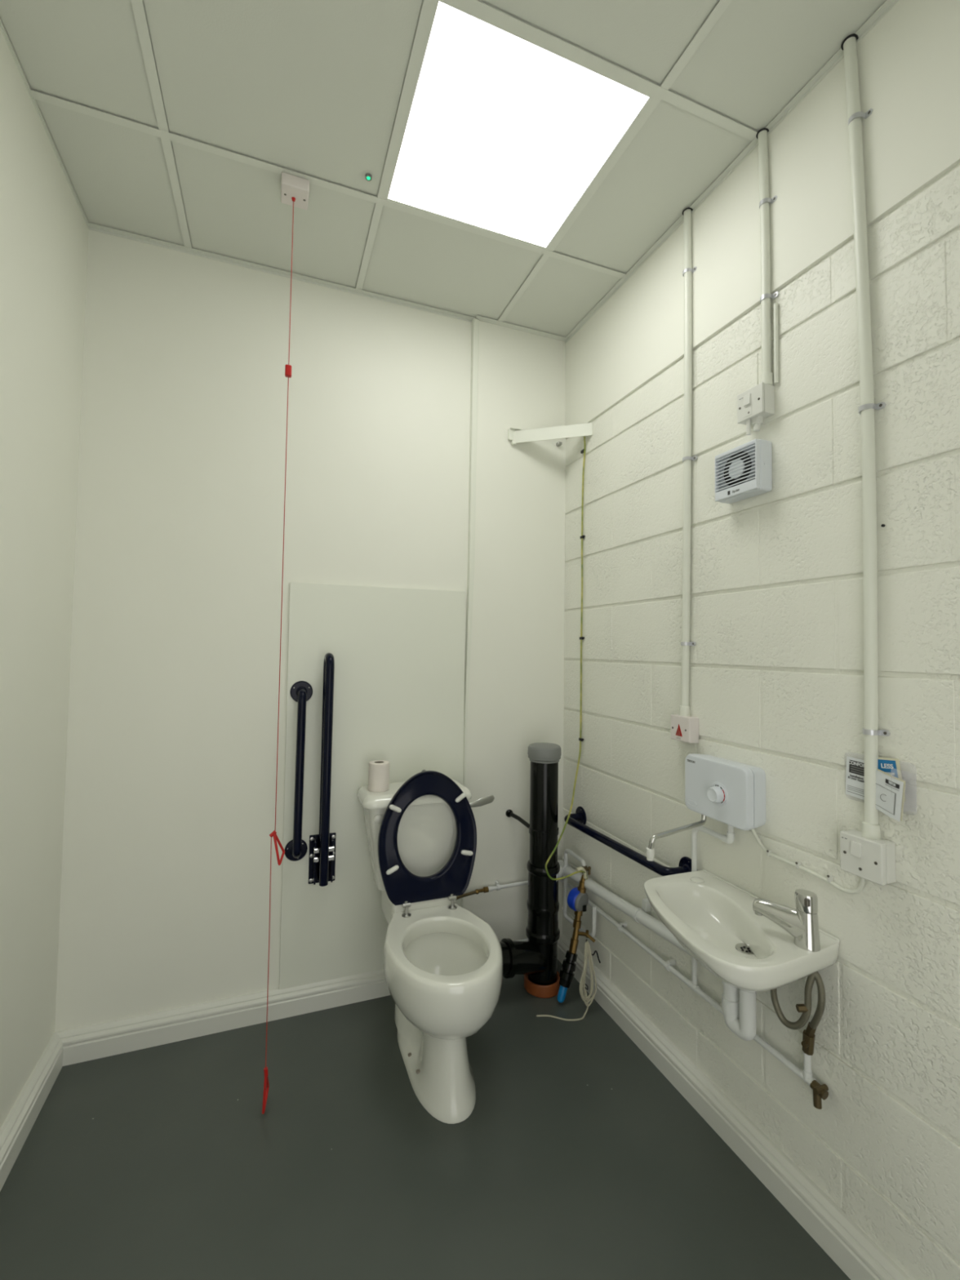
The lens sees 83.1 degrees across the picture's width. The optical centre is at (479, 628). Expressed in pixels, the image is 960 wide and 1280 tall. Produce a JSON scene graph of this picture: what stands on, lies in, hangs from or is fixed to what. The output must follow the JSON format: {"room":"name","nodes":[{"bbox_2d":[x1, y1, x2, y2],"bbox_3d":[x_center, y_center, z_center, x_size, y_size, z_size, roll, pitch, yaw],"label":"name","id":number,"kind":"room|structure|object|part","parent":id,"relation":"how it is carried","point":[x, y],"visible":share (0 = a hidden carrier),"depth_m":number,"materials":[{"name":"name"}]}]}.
{"room":"public restroom","nodes":[
{"label":"public restroom","id":0,"kind":"room"},
{"bbox_2d":[0,28,88,1128],"bbox_3d":[-0.953,-0.052,0.628,0.100,2.805,2.650,2,-2,-21],"label":"wall","id":1,"kind":"structure","parent":0,"point":[44,229],"depth_m":1.49,"materials":[{"name":"paint"}]},
{"bbox_2d":[0,1031,63,1191],"bbox_3d":[-0.909,1.305,0.600,0.034,0.092,2.450,2,-2,-21],"label":"baseboard","id":2,"kind":"structure","parent":1,"relation":"attached to","point":[16,1127],"depth_m":1.49,"materials":[{"name":"white paint"}]},
{"bbox_2d":[54,229,565,1031],"bbox_3d":[-0.500,0.012,2.160,1.845,2.805,0.112,2,-2,-21],"label":"wall","id":3,"kind":"structure","parent":0,"point":[171,774],"depth_m":1.97,"materials":[{"name":"paint"}]},
{"bbox_2d":[55,968,390,1066],"bbox_3d":[-0.496,1.366,2.051,1.845,0.092,0.034,2,-2,-21],"label":"baseboard","id":4,"kind":"structure","parent":3,"relation":"attached to","point":[108,1038],"depth_m":1.88,"materials":[{"name":"white paint"}]},
{"bbox_2d":[279,582,466,990],"bbox_3d":[-0.394,0.583,2.127,0.699,1.495,0.012,2,-2,-21],"label":"board","id":5,"kind":"object","parent":3,"relation":"attached to","point":[398,653],"visible":0.78,"depth_m":2.09,"materials":[{"name":"white paint"}]},
{"bbox_2d":[284,680,312,861],"bbox_3d":[-0.658,0.527,1.980,0.086,0.663,0.078,2,-2,-21],"label":"grab rail","id":6,"kind":"object","parent":5,"relation":"attached to","point":[301,691],"visible":1,"depth_m":1.95,"materials":[{"name":"blue"}]},
{"bbox_2d":[308,653,336,886],"bbox_3d":[-0.562,0.521,1.987,0.096,0.860,0.134,2,-2,-21],"label":"support rail","id":7,"kind":"object","parent":5,"relation":"attached to","point":[322,859],"visible":1,"depth_m":1.94,"materials":[{"name":"blue"}]},
{"bbox_3d":[-0.579,0.862,2.008,0.096,0.179,0.062,2,-2,-21],"label":"wall plate","id":8,"kind":"part","parent":7,"relation":"part of","materials":[{"name":"blue"}]},
{"bbox_2d":[461,318,479,907],"bbox_3d":[-0.042,0.000,2.281,0.041,2.651,0.034,2,-2,-21],"label":"trim","id":9,"kind":"structure","parent":3,"relation":"attached to","point":[475,322],"depth_m":2.29,"materials":[{"name":"white paint"}]},
{"bbox_2d":[455,876,561,900],"bbox_3d":[0.087,1.034,2.263,0.581,0.134,0.054,2,-2,-25],"label":"pipe","id":10,"kind":"object","parent":3,"relation":"attached to","point":[486,889],"visible":0.46,"depth_m":2.25,"materials":[{"name":"white plastic"}]},
{"bbox_2d":[515,938,528,941],"bbox_3d":[0.146,1.318,2.266,0.395,0.028,0.019,2,-2,-21],"label":"pipe","id":11,"kind":"object","parent":3,"relation":"attached to","point":[523,940],"visible":0.04,"depth_m":2.28,"materials":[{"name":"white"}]},
{"bbox_2d":[507,422,592,446],"bbox_3d":[0.299,-0.835,2.313,0.289,0.068,0.224,2,-2,-21],"label":"bracket","id":12,"kind":"object","parent":3,"relation":"attached to","point":[516,435],"visible":1,"depth_m":2.31,"materials":[{"name":"white paint"}]},
{"bbox_3d":[0.154,-0.835,2.363,0.054,0.068,0.028,2,-2,-21],"label":"plate","id":13,"kind":"part","parent":12,"relation":"part of","materials":[{"name":"white paint"}]},
{"bbox_3d":[0.458,-0.831,2.293,0.006,0.051,0.071,2,-2,-21],"label":"plate","id":14,"kind":"part","parent":12,"relation":"part of","materials":[{"name":"white paint"}]},
{"bbox_2d":[0,959,850,1279],"bbox_3d":[-0.065,1.425,0.920,2.045,0.100,2.650,2,-2,-21],"label":"floor","id":15,"kind":"structure","parent":0,"point":[575,1157],"depth_m":1.39,"materials":[{"name":"paint"}]},
{"bbox_2d":[356,770,502,1124],"bbox_3d":[-0.125,0.962,1.829,0.492,0.893,0.710,2,-2,-21],"label":"toilet","id":16,"kind":"object","parent":15,"relation":"on","point":[443,962],"visible":1,"depth_m":1.83,"materials":[{"name":"white ceramic"}]},
{"bbox_2d":[368,760,389,792],"bbox_3d":[-0.374,0.550,2.017,0.077,0.102,0.077,2,-2,-21],"label":"toilet roll","id":17,"kind":"object","parent":16,"relation":"on","point":[378,770],"visible":1,"depth_m":1.99,"materials":[{"name":"beige paper"}]},
{"bbox_3d":[-0.254,0.805,2.067,0.368,0.324,0.184,2,-2,-21],"label":"cistern tank","id":18,"kind":"part","parent":16,"relation":"part of","materials":[{"name":"white ceramic"}]},
{"bbox_3d":[-0.246,0.626,2.060,0.413,0.043,0.213,2,-2,-21],"label":"cistern lid","id":19,"kind":"part","parent":16,"relation":"part of","materials":[{"name":"white ceramic"}]},
{"bbox_2d":[381,890,455,924],"bbox_3d":[-0.230,1.018,2.018,0.236,0.112,0.217,2,-2,-21],"label":"toilet seat hinge","id":20,"kind":"object","parent":16,"relation":"attached to","point":[389,908],"depth_m":1.92,"materials":[{"name":"silver metal"}]},
{"bbox_3d":[-0.183,0.740,1.949,0.364,0.444,0.056,2,-2,-21],"label":"seat","id":21,"kind":"part","parent":16,"relation":"part of","materials":[{"name":"blue"}]},
{"bbox_3d":[-0.009,0.655,2.054,0.130,0.043,0.042,2,-2,-21],"label":"flush lever","id":22,"kind":"part","parent":16,"relation":"part of","materials":[{"name":"silver metal"}]},
{"bbox_2d":[499,742,561,998],"bbox_3d":[0.119,0.947,2.165,0.408,0.955,0.262,2,-2,-21],"label":"stack","id":23,"kind":"object","parent":15,"relation":"on","point":[535,958],"visible":0.92,"depth_m":2.12,"materials":[{"name":"black plastic"}]},
{"bbox_2d":[525,860,559,980],"bbox_3d":[0.254,1.155,2.162,0.135,0.433,0.135,2,-2,-21],"label":"pipe","id":24,"kind":"object","parent":23,"relation":"attached to","point":[542,930],"depth_m":2.11,"materials":[{"name":"black plastic"}]},
{"bbox_2d":[536,938,600,1021],"bbox_3d":[0.346,1.303,2.002,0.264,0.239,0.085,2,-2,-26],"label":"cable","id":25,"kind":"object","parent":15,"relation":"on","point":[588,953],"visible":1,"depth_m":2.01,"materials":[{"name":"beige plastic"}]},
{"bbox_2d":[557,866,595,1003],"bbox_3d":[0.366,1.178,2.098,0.158,0.482,0.113,2,-2,-21],"label":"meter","id":26,"kind":"object","parent":15,"relation":"on","point":[577,898],"visible":0.99,"depth_m":2.09,"materials":[{"name":"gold metal"}]},
{"bbox_2d":[563,848,596,937],"bbox_3d":[0.400,1.068,2.189,0.028,0.294,0.216,2,-2,-24],"label":"pipe","id":27,"kind":"object","parent":26,"relation":"attached to","point":[566,851],"visible":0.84,"depth_m":2.24,"materials":[{"name":"white plastic"}]},
{"bbox_2d":[0,0,898,342],"bbox_3d":[-0.026,-1.433,1.029,2.045,0.130,2.650,2,-2,-21],"label":"ceiling","id":28,"kind":"structure","parent":0,"point":[176,125],"depth_m":1.46,"materials":[{"name":"grey tile"}]},
{"bbox_2d":[262,172,309,1114],"bbox_3d":[-0.588,0.013,1.621,0.080,2.748,0.098,2,-2,-21],"label":"switch","id":29,"kind":"object","parent":28,"relation":"hanging from","point":[295,190],"visible":1,"depth_m":1.63,"materials":[{"name":"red fabric"}]},
{"bbox_3d":[-0.614,0.946,1.577,0.004,0.663,0.002,2,-2,-21],"label":"cord","id":30,"kind":"part","parent":29,"relation":"part of","materials":[{"name":"red fabric"}]},
{"bbox_3d":[-0.586,-0.361,1.631,0.006,1.929,0.002,2,-2,-21],"label":"cord","id":31,"kind":"part","parent":29,"relation":"part of","materials":[{"name":"red fabric"}]},
{"bbox_2d":[364,173,372,181],"bbox_3d":[-0.334,-1.357,1.632,0.020,0.010,0.020,2,-2,-21],"label":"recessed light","id":32,"kind":"object","parent":28,"relation":"in","point":[368,176],"visible":1,"depth_m":1.63,"materials":[{"name":"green plastic"}]},
{"bbox_2d":[384,0,653,249],"bbox_3d":[0.073,-1.365,1.547,0.576,0.016,0.576,2,-2,-21],"label":"light panel","id":33,"kind":"object","parent":28,"relation":"attached to","point":[504,133],"visible":1,"depth_m":1.48,"materials":[{"name":"white plastic"}]},
{"bbox_2d":[561,0,959,1279],"bbox_3d":[0.879,-0.003,1.275,0.104,2.805,2.550,2,-2,-21],"label":"wall","id":34,"kind":"structure","parent":0,"point":[776,664],"depth_m":1.33,"materials":[{"name":"white"}]},
{"bbox_2d":[545,435,587,879],"bbox_3d":[0.380,0.076,2.165,0.092,1.824,0.277,-1,-3,38],"label":"cable","id":35,"kind":"object","parent":34,"relation":"attached to","point":[580,869],"visible":0.99,"depth_m":2.28,"materials":[{"name":"beige plastic"}]},
{"bbox_2d":[557,859,692,956],"bbox_3d":[0.483,0.984,1.913,0.130,0.113,0.908,2,-2,-22],"label":"pipe","id":36,"kind":"object","parent":34,"relation":"attached to","point":[638,914],"visible":0.74,"depth_m":1.87,"materials":[{"name":"white plastic"}]},
{"bbox_2d":[564,806,697,875],"bbox_3d":[0.495,0.769,1.957,0.093,0.096,0.706,2,-2,-21],"label":"grab rail","id":37,"kind":"object","parent":34,"relation":"attached to","point":[577,820],"visible":0.8,"depth_m":1.85,"materials":[{"name":"blue"}]},
{"bbox_2d":[671,714,698,742],"bbox_3d":[0.639,0.313,1.688,0.041,0.079,0.084,2,-2,-21],"label":"switch","id":38,"kind":"object","parent":34,"relation":"attached to","point":[685,729],"visible":0.94,"depth_m":1.66,"materials":[{"name":"white plastic"}]},
{"bbox_2d":[679,207,697,716],"bbox_3d":[0.658,-0.532,1.713,0.034,1.619,0.061,2,-2,-21],"label":"conduit","id":39,"kind":"object","parent":34,"relation":"attached to","point":[684,708],"visible":1,"depth_m":1.71,"materials":[{"name":"white plastic"}]},
{"bbox_2d":[560,879,828,1109],"bbox_3d":[0.576,1.062,1.793,0.043,0.107,1.201,2,-2,-21],"label":"pipe","id":40,"kind":"object","parent":34,"relation":"attached to","point":[820,1091],"visible":0.95,"depth_m":1.40,"materials":[{"name":"white"}]},
{"bbox_2d":[691,824,734,984],"bbox_3d":[0.668,0.795,1.557,0.020,0.544,0.165,1,-2,-18],"label":"supply pipe","id":41,"kind":"object","parent":40,"relation":"attached to","point":[729,838],"visible":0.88,"depth_m":1.61,"materials":[{"name":"white plastic"}]},
{"bbox_2d":[645,753,765,861],"bbox_3d":[0.591,0.497,1.481,0.268,0.262,0.230,2,-2,-21],"label":"water heater","id":42,"kind":"object","parent":34,"relation":"attached to","point":[728,792],"visible":1,"depth_m":1.46,"materials":[{"name":"white plastic"}]},
{"bbox_3d":[0.559,0.564,1.514,0.227,0.085,0.021,2,-2,-28],"label":"spout","id":43,"kind":"part","parent":42,"relation":"part of","materials":[{"name":"silver metal"}]},
{"bbox_3d":[0.644,0.455,1.481,0.021,0.043,0.043,2,-2,-21],"label":"dial knob","id":44,"kind":"part","parent":42,"relation":"part of","materials":[{"name":"white plastic"}]},
{"bbox_2d":[557,933,911,1279],"bbox_3d":[0.782,1.353,1.247,0.034,0.092,2.450,2,-2,-21],"label":"baseboard","id":45,"kind":"structure","parent":34,"relation":"attached to","point":[849,1246],"depth_m":1.41,"materials":[{"name":"white paint"}]},
{"bbox_2d":[643,869,839,991],"bbox_3d":[0.596,0.774,1.360,0.328,0.131,0.448,2,-2,-21],"label":"basin","id":46,"kind":"object","parent":34,"relation":"attached to","point":[712,917],"visible":0.94,"depth_m":1.32,"materials":[{"name":"white ceramic"}]},
{"bbox_2d":[721,980,756,1040],"bbox_3d":[0.664,0.937,1.430,0.070,0.196,0.198,1,-2,3],"label":"trap","id":47,"kind":"object","parent":46,"relation":"attached to","point":[739,1007],"visible":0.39,"depth_m":1.35,"materials":[{"name":"grey plastic"}]},
{"bbox_2d":[752,888,820,951],"bbox_3d":[0.703,0.652,1.242,0.048,0.118,0.135,3,-3,-43],"label":"tap","id":48,"kind":"object","parent":46,"relation":"on","point":[802,922],"visible":1,"depth_m":1.21,"materials":[{"name":"silver metal"}]},
{"bbox_2d":[769,971,825,1055],"bbox_3d":[0.737,0.887,1.265,0.112,0.216,0.073,0,-2,22],"label":"hose","id":49,"kind":"object","parent":46,"relation":"attached to","point":[808,1034],"visible":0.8,"depth_m":1.24,"materials":[{"name":"grey metal"}]},
{"bbox_2d":[715,439,772,503],"bbox_3d":[0.725,-0.428,1.492,0.059,0.136,0.148,2,-2,-21],"label":"fan","id":50,"kind":"object","parent":34,"relation":"attached to","point":[744,471],"visible":1,"depth_m":1.46,"materials":[{"name":"white plastic"}]},
{"bbox_2d":[718,446,755,491],"bbox_3d":[0.709,-0.436,1.487,0.001,0.095,0.133,2,-2,-21],"label":"grille","id":51,"kind":"object","parent":50,"relation":"attached to","point":[736,465],"depth_m":1.48,"materials":[{"name":"grey plastic"}]},
{"bbox_2d":[737,382,774,435],"bbox_3d":[0.744,-0.585,1.464,0.051,0.119,0.084,2,-2,-21],"label":"switch","id":52,"kind":"object","parent":34,"relation":"attached to","point":[756,404],"visible":1,"depth_m":1.45,"materials":[{"name":"white plastic"}]},
{"bbox_3d":[0.730,-0.605,1.459,0.008,0.080,0.084,2,-2,-21],"label":"plate","id":53,"kind":"part","parent":52,"relation":"part of","materials":[{"name":"white plastic"}]},
{"bbox_2d":[755,128,779,385],"bbox_3d":[0.771,-0.996,1.454,0.032,0.710,0.052,2,-2,-21],"label":"conduit","id":54,"kind":"object","parent":34,"relation":"attached to","point":[766,376],"visible":0.97,"depth_m":1.45,"materials":[{"name":"white plastic"}]},
{"bbox_2d":[751,828,865,893],"bbox_3d":[0.785,0.558,1.318,0.019,0.082,0.297,2,-2,-21],"label":"cable","id":55,"kind":"object","parent":34,"relation":"attached to","point":[828,879],"visible":0.87,"depth_m":1.29,"materials":[{"name":"white plastic"}]},
{"bbox_2d":[840,33,890,839],"bbox_3d":[0.852,-0.454,1.200,0.034,1.812,0.074,2,-2,-21],"label":"conduit","id":56,"kind":"object","parent":34,"relation":"attached to","point":[871,828],"visible":1,"depth_m":1.18,"materials":[{"name":"white plastic"}]},
{"bbox_2d":[840,829,895,885],"bbox_3d":[0.830,0.489,1.161,0.051,0.084,0.089,2,-2,-21],"label":"switch","id":57,"kind":"object","parent":34,"relation":"attached to","point":[873,860],"visible":1,"depth_m":1.14,"materials":[{"name":"white plastic"}]},
{"bbox_3d":[0.844,0.330,1.160,0.032,0.106,0.148,2,-2,-21],"label":"plastic sleeve","id":58,"kind":"object","parent":34,"relation":"attached to","visible":0},
{"bbox_2d":[845,755,864,799],"bbox_3d":[0.841,0.334,1.194,0.002,0.090,0.070,2,-2,-21],"label":"leaflet","id":59,"kind":"object","parent":58,"relation":"in","point":[855,775],"visible":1,"depth_m":1.21,"materials":[{"name":"white paper"}]},
{"bbox_2d":[875,768,906,822],"bbox_3d":[0.847,0.344,1.128,0.010,0.096,0.084,1,-2,-7],"label":"leaflet","id":60,"kind":"object","parent":58,"relation":"in","point":[890,789],"visible":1,"depth_m":1.11,"materials":[{"name":"white paper"}]},
{"bbox_2d":[877,757,906,801],"bbox_3d":[0.858,0.318,1.137,0.002,0.094,0.069,2,-2,-20],"label":"card","id":61,"kind":"object","parent":58,"relation":"in","point":[891,766],"visible":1,"depth_m":1.13,"materials":[{"name":"blue paper"}]},
{"bbox_3d":[0.856,0.299,1.142,0.001,0.046,0.052,2,-2,-21],"label":"blue panel","id":62,"kind":"part","parent":61,"relation":"part of","materials":[{"name":"blue paper"}]}
]}

